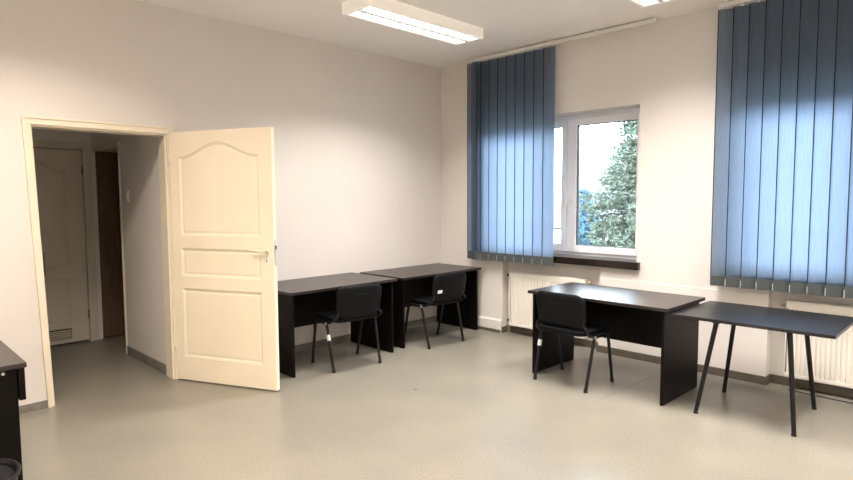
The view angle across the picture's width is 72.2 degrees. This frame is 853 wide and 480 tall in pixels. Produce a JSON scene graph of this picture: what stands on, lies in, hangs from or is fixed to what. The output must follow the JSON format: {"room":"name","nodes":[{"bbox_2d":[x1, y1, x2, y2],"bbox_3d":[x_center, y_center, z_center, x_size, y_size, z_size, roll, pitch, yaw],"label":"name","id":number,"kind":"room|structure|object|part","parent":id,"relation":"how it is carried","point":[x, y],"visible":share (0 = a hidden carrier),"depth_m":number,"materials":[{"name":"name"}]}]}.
{"room":"office","nodes":[
{"label":"office","id":0,"kind":"room"},
{"bbox_2d":[32,128,117,340],"bbox_3d":[-4.108,-0.239,6.081,0.200,2.750,3.350,4,6,45],"label":"wall","id":1,"kind":"structure","parent":0,"point":[37,134],"depth_m":6.38,"materials":[{"name":"paint"}]},
{"bbox_2d":[33,148,89,344],"bbox_3d":[-4.004,0.087,6.078,0.062,2.060,0.845,4,6,45],"label":"door","id":2,"kind":"structure","parent":1,"relation":"in","point":[58,172],"depth_m":6.22,"materials":[{"name":"paint"}]},
{"bbox_2d":[49,328,71,340],"bbox_3d":[-3.905,1.009,6.213,0.023,0.110,0.250,4,6,45],"label":"vent grille","id":3,"kind":"object","parent":2,"relation":"attached to","point":[55,334],"depth_m":6.22,"materials":[{"name":"paint"}]},
{"bbox_2d":[33,140,127,353],"bbox_3d":[-3.653,0.072,5.803,0.865,2.165,1.135,4,6,45],"label":"door frame","id":4,"kind":"structure","parent":1,"relation":"attached to","point":[86,147],"depth_m":6.34,"materials":[{"name":"paint"}]},
{"bbox_2d":[95,151,124,336],"bbox_3d":[-3.299,0.037,6.784,0.104,2.068,0.891,4,6,45],"label":"door","id":5,"kind":"structure","parent":1,"relation":"in","point":[107,176],"depth_m":6.56,"materials":[{"name":"brown wood"}]},
{"bbox_2d":[92,132,165,363],"bbox_3d":[-2.563,-0.249,6.130,1.920,2.750,1.100,4,6,45],"label":"wall","id":6,"kind":"structure","parent":0,"point":[139,159],"depth_m":5.46,"materials":[{"name":"paint"}]},
{"bbox_2d":[126,190,128,201],"bbox_3d":[-2.894,-0.425,5.657,0.070,0.110,0.017,4,6,45],"label":"light switch","id":7,"kind":"object","parent":6,"relation":"attached to","point":[127,191],"visible":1,"depth_m":5.64,"materials":[{"name":"white plastic"}]},
{"bbox_2d":[127,346,166,374],"bbox_3d":[-2.641,1.130,5.526,1.030,0.085,0.012,4,6,45],"label":"baseboard","id":8,"kind":"structure","parent":6,"relation":"attached to","point":[146,359],"depth_m":5.50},
{"bbox_2d":[0,0,440,405],"bbox_3d":[-2.109,-0.379,5.122,0.130,3.149,7.090,4,6,45],"label":"wall","id":9,"kind":"structure","parent":0,"point":[357,133],"depth_m":5.50,"materials":[{"name":"paint"}]},
{"bbox_2d":[21,115,178,407],"bbox_3d":[-2.564,0.152,4.686,0.170,2.155,1.071,4,6,45],"label":"door frame","id":10,"kind":"structure","parent":9,"relation":"attached to","point":[27,122],"depth_m":4.56,"materials":[{"name":"beige paint"}]},
{"bbox_3d":[-2.868,0.182,4.389,0.030,0.180,0.006,4,6,45],"label":"strike plate","id":11,"kind":"part","parent":10,"relation":"part of","materials":[{"name":"silver metal"}]},
{"bbox_2d":[168,127,279,390],"bbox_3d":[-1.673,0.154,4.820,1.028,2.100,0.155,1,4,20],"label":"door","id":12,"kind":"structure","parent":9,"relation":"in","point":[223,202],"depth_m":4.79,"materials":[{"name":"beige paint"}]},
{"bbox_3d":[-1.338,0.089,4.639,0.150,0.022,0.053,1,4,20],"label":"handle","id":13,"kind":"part","parent":12,"relation":"part of","materials":[{"name":"silver metal"}]},
{"bbox_3d":[-1.199,0.102,4.644,0.004,0.205,0.020,1,4,20],"label":"lock plate","id":14,"kind":"part","parent":12,"relation":"part of","materials":[{"name":"silver metal"}]},
{"bbox_2d":[19,316,436,413],"bbox_3d":[-2.145,1.164,5.089,0.012,0.075,6.566,4,6,45],"label":"baseboard","id":15,"kind":"structure","parent":9,"relation":"attached to","point":[344,338],"depth_m":6.10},
{"bbox_2d":[138,0,732,67],"bbox_3d":[0.375,-1.844,2.531,7.160,0.120,7.090,4,6,45],"label":"ceiling","id":16,"kind":"structure","parent":0,"point":[506,25],"depth_m":5.23,"materials":[{"name":"paint"}]},
{"bbox_2d":[342,0,482,44],"bbox_3d":[-0.076,-1.922,5.162,0.340,0.096,1.400,4,6,45],"label":"ceiling light","id":17,"kind":"object","parent":16,"relation":"attached to","point":[390,13],"visible":1,"depth_m":5.03,"materials":[{"name":"white plastic"}]},
{"bbox_3d":[-0.499,-1.848,4.741,0.248,0.013,0.003,4,6,45],"label":"louvre blade","id":18,"kind":"part","parent":17,"relation":"part of","materials":[{"name":"white metal"}]},
{"bbox_3d":[-0.288,-1.865,4.953,0.248,0.013,0.003,4,6,45],"label":"louvre blade","id":19,"kind":"part","parent":17,"relation":"part of","materials":[{"name":"white metal"}]},
{"bbox_3d":[0.135,-1.897,5.377,0.248,0.013,0.003,4,6,45],"label":"louvre blade","id":20,"kind":"part","parent":17,"relation":"part of","materials":[{"name":"white metal"}]},
{"bbox_2d":[467,18,657,265],"bbox_3d":[1.268,-0.884,6.058,2.208,2.307,0.126,4,6,45],"label":"vertical blind","id":21,"kind":"object","parent":16,"relation":"hanging from","point":[511,99],"visible":1,"depth_m":6.38,"materials":[{"name":"blue fabric"}]},
{"bbox_2d":[629,0,672,7],"bbox_3d":[1.347,-1.849,4.043,0.340,0.096,1.400,4,6,45],"label":"ceiling light","id":22,"kind":"object","parent":16,"relation":"attached to","point":[643,3],"visible":1,"depth_m":4.55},
{"bbox_2d":[710,0,852,298],"bbox_3d":[3.175,-0.737,4.166,2.128,2.349,0.045,4,6,45],"label":"vertical blind","id":23,"kind":"object","parent":16,"relation":"hanging from","point":[782,199],"visible":1,"depth_m":4.56,"materials":[{"name":"blue fabric"}]},
{"bbox_2d":[19,322,852,479],"bbox_3d":[-0.432,1.362,3.582,9.480,0.120,7.090,4,6,45],"label":"floor","id":24,"kind":"structure","parent":0,"point":[420,412],"depth_m":4.06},
{"bbox_2d":[0,458,21,479],"bbox_3d":[-1.919,1.188,2.421,0.420,0.407,0.420,4,6,45],"label":"waste bin","id":25,"kind":"object","parent":24,"relation":"on","point":[10,469],"visible":1,"depth_m":2.52,"materials":[{"name":"black plastic"}]},
{"bbox_3d":[-1.920,1.010,2.408,0.368,0.019,0.368,4,6,45],"label":"lid","id":26,"kind":"part","parent":25,"relation":"part of","materials":[{"name":"black plastic"}]},
{"bbox_2d":[0,340,26,479],"bbox_3d":[-2.671,0.970,3.123,1.215,0.741,0.705,4,6,45],"label":"desk","id":27,"kind":"object","parent":24,"relation":"on","point":[12,366],"visible":1,"depth_m":2.91,"materials":[{"name":"laminate"}]},
{"bbox_3d":[-2.271,1.009,2.721,0.022,0.716,0.638,4,6,45],"label":"panel","id":28,"kind":"part","parent":27,"relation":"part of","materials":[{"name":"laminate"}]},
{"bbox_3d":[-2.439,0.690,3.338,1.195,0.164,0.027,4,6,45],"label":"modesty panel","id":29,"kind":"part","parent":27,"relation":"part of","materials":[{"name":"laminate"}]},
{"bbox_2d":[277,272,396,377],"bbox_3d":[-0.982,0.776,5.689,0.735,0.752,1.225,4,6,45],"label":"desk","id":30,"kind":"object","parent":24,"relation":"on","point":[300,300],"visible":0.67,"depth_m":5.76,"materials":[{"name":"laminate"}]},
{"bbox_3d":[-1.385,0.818,5.286,0.675,0.722,0.022,4,6,45],"label":"panel","id":31,"kind":"part","parent":30,"relation":"part of","materials":[{"name":"laminate"}]},
{"bbox_3d":[-1.136,0.629,5.832,0.018,0.426,1.120,4,6,45],"label":"modesty panel","id":32,"kind":"part","parent":30,"relation":"part of","materials":[{"name":"laminate"}]},
{"bbox_3d":[-0.579,0.756,6.094,0.675,0.722,0.022,4,6,45],"label":"panel","id":33,"kind":"part","parent":30,"relation":"part of","materials":[{"name":"laminate"}]},
{"bbox_2d":[311,283,381,372],"bbox_3d":[-0.735,0.777,5.474,0.560,0.781,0.524,-3,5,-38],"label":"chair","id":34,"kind":"object","parent":24,"relation":"on","point":[355,302],"visible":1,"depth_m":5.28,"materials":[{"name":"black plastic"}]},
{"bbox_3d":[-1.050,0.943,5.482,0.027,0.432,0.142,-3,5,-33],"label":"leg","id":35,"kind":"part","parent":34,"relation":"part of","materials":[{"name":"black metal"}]},
{"bbox_3d":[-0.761,0.734,5.505,0.537,0.025,0.181,-3,5,-38],"label":"seat frame","id":36,"kind":"part","parent":34,"relation":"part of","materials":[{"name":"black metal"}]},
{"bbox_3d":[-0.867,0.958,5.249,0.026,0.433,0.146,-4,6,-42],"label":"leg","id":37,"kind":"part","parent":34,"relation":"part of","materials":[{"name":"black metal"}]},
{"bbox_3d":[-0.743,0.701,5.479,0.475,0.052,0.425,-3,5,-38],"label":"seat","id":38,"kind":"part","parent":34,"relation":"part of","materials":[{"name":"black fabric"}]},
{"bbox_3d":[-0.653,0.918,5.790,0.027,0.432,0.142,-4,6,-43],"label":"leg","id":39,"kind":"part","parent":34,"relation":"part of","materials":[{"name":"black metal"}]},
{"bbox_3d":[-0.471,0.934,5.557,0.026,0.433,0.146,-3,5,-33],"label":"leg","id":40,"kind":"part","parent":34,"relation":"part of","materials":[{"name":"black metal"}]},
{"bbox_2d":[360,263,480,348],"bbox_3d":[-0.046,0.708,6.658,0.700,0.742,1.250,4,6,45],"label":"desk","id":41,"kind":"object","parent":24,"relation":"on","point":[412,281],"visible":0.67,"depth_m":6.82,"materials":[{"name":"laminate"}]},
{"bbox_3d":[-0.458,0.750,6.246,0.640,0.712,0.022,4,6,45],"label":"panel","id":42,"kind":"part","parent":41,"relation":"part of","materials":[{"name":"laminate"}]},
{"bbox_3d":[-0.187,0.561,6.788,0.018,0.416,1.145,4,6,45],"label":"modesty panel","id":43,"kind":"part","parent":41,"relation":"part of","materials":[{"name":"laminate"}]},
{"bbox_3d":[0.366,0.687,7.071,0.640,0.712,0.022,4,6,45],"label":"panel","id":44,"kind":"part","parent":41,"relation":"part of","materials":[{"name":"laminate"}]},
{"bbox_2d":[405,271,465,348],"bbox_3d":[0.103,0.715,6.285,0.560,0.781,0.524,-4,5,-41],"label":"chair","id":45,"kind":"object","parent":24,"relation":"on","point":[447,288],"visible":0.98,"depth_m":6.10,"materials":[{"name":"black plastic"}]},
{"bbox_3d":[-0.211,0.882,6.274,0.027,0.432,0.142,-3,5,-37],"label":"leg","id":46,"kind":"part","parent":45,"relation":"part of","materials":[{"name":"black metal"}]},
{"bbox_3d":[-0.015,0.897,6.052,0.146,0.433,0.026,4,6,44],"label":"leg","id":47,"kind":"part","parent":45,"relation":"part of","materials":[{"name":"black metal"}]},
{"bbox_3d":[0.094,0.639,6.290,0.475,0.052,0.425,-4,5,-41],"label":"seat","id":48,"kind":"part","parent":45,"relation":"part of","materials":[{"name":"black fabric"}]},
{"bbox_3d":[0.166,0.856,6.606,0.142,0.432,0.027,4,6,44],"label":"leg","id":49,"kind":"part","parent":45,"relation":"part of","materials":[{"name":"black metal"}]},
{"bbox_3d":[0.362,0.871,6.383,0.026,0.433,0.146,-3,5,-37],"label":"leg","id":50,"kind":"part","parent":45,"relation":"part of","materials":[{"name":"black metal"}]},
{"bbox_2d":[420,377,650,479],"bbox_3d":[0.539,1.286,3.763,3.800,0.005,0.004,-4,6,-43],"label":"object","id":51,"kind":"structure","parent":24,"relation":"on","point":[650,377],"depth_m":3.84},
{"bbox_2d":[533,290,613,392],"bbox_3d":[1.232,0.807,4.935,0.476,0.781,0.560,-4,6,-43],"label":"chair","id":52,"kind":"object","parent":24,"relation":"on","point":[561,313],"visible":1,"depth_m":4.76,"materials":[{"name":"black plastic"}]},
{"bbox_3d":[0.967,0.965,5.041,0.026,0.433,0.146,3,6,42],"label":"leg","id":53,"kind":"part","parent":52,"relation":"part of","materials":[{"name":"black metal"}]},
{"bbox_3d":[1.183,0.949,5.243,0.142,0.432,0.027,-4,5,-38],"label":"leg","id":54,"kind":"part","parent":52,"relation":"part of","materials":[{"name":"black metal"}]},
{"bbox_3d":[1.224,0.732,4.922,0.425,0.052,0.475,-4,6,-43],"label":"seat","id":55,"kind":"part","parent":52,"relation":"part of","materials":[{"name":"black plastic"}]},
{"bbox_3d":[1.310,0.989,4.675,0.146,0.433,0.026,-4,5,-38],"label":"leg","id":56,"kind":"part","parent":52,"relation":"part of","materials":[{"name":"black metal"}]},
{"bbox_3d":[1.245,0.765,4.944,0.181,0.025,0.537,-4,6,-43],"label":"seat frame","id":57,"kind":"part","parent":52,"relation":"part of","materials":[{"name":"black metal"}]},
{"bbox_3d":[1.527,0.974,4.877,0.027,0.432,0.142,3,6,42],"label":"leg","id":58,"kind":"part","parent":52,"relation":"part of","materials":[{"name":"black metal"}]},
{"bbox_2d":[528,282,704,405],"bbox_3d":[1.573,0.822,4.959,0.705,0.741,1.243,-4,6,-44],"label":"desk","id":59,"kind":"object","parent":24,"relation":"on","point":[642,317],"visible":0.88,"depth_m":4.88,"materials":[{"name":"laminate"}]},
{"bbox_3d":[1.173,0.805,5.373,0.645,0.712,0.022,-4,6,-44],"label":"panel","id":60,"kind":"part","parent":59,"relation":"part of","materials":[{"name":"laminate"}]},
{"bbox_3d":[1.717,0.675,5.089,0.018,0.415,1.128,-4,6,-44],"label":"modesty panel","id":61,"kind":"part","parent":59,"relation":"part of","materials":[{"name":"laminate"}]},
{"bbox_3d":[1.973,0.861,4.547,0.645,0.712,0.022,-4,6,-44],"label":"panel","id":62,"kind":"part","parent":59,"relation":"part of","materials":[{"name":"laminate"}]},
{"bbox_2d":[672,301,852,436],"bbox_3d":[2.415,0.891,4.216,0.998,0.702,0.765,4,6,45],"label":"table","id":63,"kind":"object","parent":24,"relation":"on","point":[808,324],"visible":1,"depth_m":4.12,"materials":[{"name":"black laminate"}]},
{"bbox_3d":[1.989,0.906,4.161,0.145,0.665,0.033,2,5,26],"label":"leg","id":64,"kind":"part","parent":63,"relation":"part of","materials":[{"name":"black metal"}]},
{"bbox_3d":[2.382,0.873,4.591,0.033,0.664,0.126,-1,4,-12],"label":"leg","id":65,"kind":"part","parent":63,"relation":"part of","materials":[{"name":"black metal"}]},
{"bbox_3d":[2.377,0.929,3.808,0.032,0.663,0.099,-1,4,-7],"label":"leg","id":66,"kind":"part","parent":63,"relation":"part of","materials":[{"name":"black metal"}]},
{"bbox_3d":[2.790,0.895,4.263,0.115,0.664,0.032,0,4,8],"label":"leg","id":67,"kind":"part","parent":63,"relation":"part of","materials":[{"name":"black metal"}]},
{"bbox_2d":[788,389,852,403],"bbox_3d":[3.865,1.266,3.732,2.730,0.009,0.044,4,6,44],"label":"cable","id":68,"kind":"object","parent":24,"relation":"on","point":[788,389],"visible":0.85,"depth_m":4.50,"materials":[{"name":"black plastic"}]},
{"bbox_2d":[441,0,852,388],"bbox_3d":[2.756,-0.395,5.026,6.900,3.149,0.360,4,6,45],"label":"wall","id":69,"kind":"structure","parent":0,"point":[665,69],"depth_m":5.40,"materials":[{"name":"paint"}]},
{"bbox_2d":[478,316,501,329],"bbox_3d":[0.523,0.972,7.073,0.958,0.150,0.022,4,6,45],"label":"trim","id":70,"kind":"structure","parent":69,"relation":"attached to","point":[483,321],"depth_m":6.84,"materials":[{"name":"paint"}]},
{"bbox_2d":[507,271,591,338],"bbox_3d":[1.307,0.733,6.374,1.077,0.712,0.100,4,6,45],"label":"radiator","id":71,"kind":"object","parent":69,"relation":"attached to","point":[520,300],"visible":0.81,"depth_m":6.51,"materials":[{"name":"metal"}]},
{"bbox_3d":[1.286,0.702,6.334,0.930,0.532,0.016,4,6,45],"label":"panel","id":72,"kind":"part","parent":71,"relation":"part of","materials":[{"name":"metal"}]},
{"bbox_2d":[511,271,585,279],"bbox_3d":[1.307,0.383,6.333,0.944,0.007,0.078,4,6,45],"label":"grille","id":73,"kind":"object","parent":71,"relation":"attached to","point":[513,273],"depth_m":6.33,"materials":[{"name":"metal"}]},
{"bbox_2d":[553,108,639,269],"bbox_3d":[1.399,-0.547,6.281,1.995,1.555,0.345,4,6,45],"label":"window","id":74,"kind":"structure","parent":69,"relation":"in","point":[568,251],"depth_m":6.19,"materials":[{"name":"white plastic"}]},
{"bbox_3d":[1.181,-0.606,6.667,0.988,1.420,0.070,4,6,45],"label":"sash","id":75,"kind":"part","parent":74,"relation":"part of","materials":[{"name":"white plastic"}]},
{"bbox_3d":[1.469,-0.361,6.311,0.028,0.150,0.056,4,6,45],"label":"handle","id":76,"kind":"part","parent":74,"relation":"part of","materials":[{"name":"white plastic"}]},
{"bbox_3d":[1.529,-0.357,6.251,0.028,0.150,0.056,4,6,45],"label":"handle","id":77,"kind":"part","parent":74,"relation":"part of","materials":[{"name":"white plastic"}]},
{"bbox_3d":[1.402,0.194,6.334,1.995,0.070,0.345,4,6,45],"label":"sill","id":78,"kind":"part","parent":74,"relation":"part of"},
{"bbox_2d":[441,262,768,376],"bbox_3d":[2.631,0.810,4.981,6.900,0.752,0.012,4,6,45],"label":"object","id":79,"kind":"structure","parent":69,"relation":"attached to","point":[749,351],"depth_m":5.14,"materials":[{"name":"paint"}]},
{"bbox_2d":[478,325,852,397],"bbox_3d":[2.660,1.149,5.024,6.888,0.070,0.146,4,6,45],"label":"baseboard","id":80,"kind":"structure","parent":69,"relation":"attached to","point":[819,387],"depth_m":5.05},
{"bbox_2d":[780,300,852,388],"bbox_3d":[3.286,0.865,4.409,1.102,0.712,0.100,4,6,45],"label":"radiator","id":81,"kind":"object","parent":69,"relation":"attached to","point":[832,359],"visible":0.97,"depth_m":4.54,"materials":[{"name":"metal"}]},
{"bbox_2d":[787,300,852,308],"bbox_3d":[3.268,0.514,4.385,0.969,0.007,0.078,4,6,45],"label":"grille","id":82,"kind":"object","parent":81,"relation":"attached to","point":[789,302],"depth_m":4.57,"materials":[{"name":"metal"}]},
{"label":"outside","id":83,"kind":"structure","parent":0,"visible":0},
{"bbox_3d":[35.675,1.344,50.295,130.000,0.300,109.400,4,6,45],"label":"ground","id":84,"kind":"structure","parent":83,"visible":0},
{"bbox_2d":[559,186,605,245],"bbox_3d":[6.136,0.638,22.642,3.135,5.461,3.414,3,5,36],"label":"conifer tree","id":85,"kind":"object","parent":84,"relation":"on","point":[584,226],"visible":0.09,"depth_m":22.41,"materials":[{"name":"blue plant"}]},
{"bbox_2d":[553,191,619,243],"bbox_3d":[8.544,-0.246,35.088,5.200,5.300,6.600,4,6,45],"label":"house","id":86,"kind":"structure","parent":84,"relation":"on","point":[557,194],"depth_m":32.21,"materials":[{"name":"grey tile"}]},
{"bbox_2d":[578,121,636,247],"bbox_3d":[5.440,0.074,14.824,5.627,7.898,5.682,-3,5,-33],"label":"conifer tree","id":87,"kind":"object","parent":84,"relation":"on","point":[620,178],"visible":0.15,"depth_m":14.46,"materials":[{"name":"green plant"}]}
]}

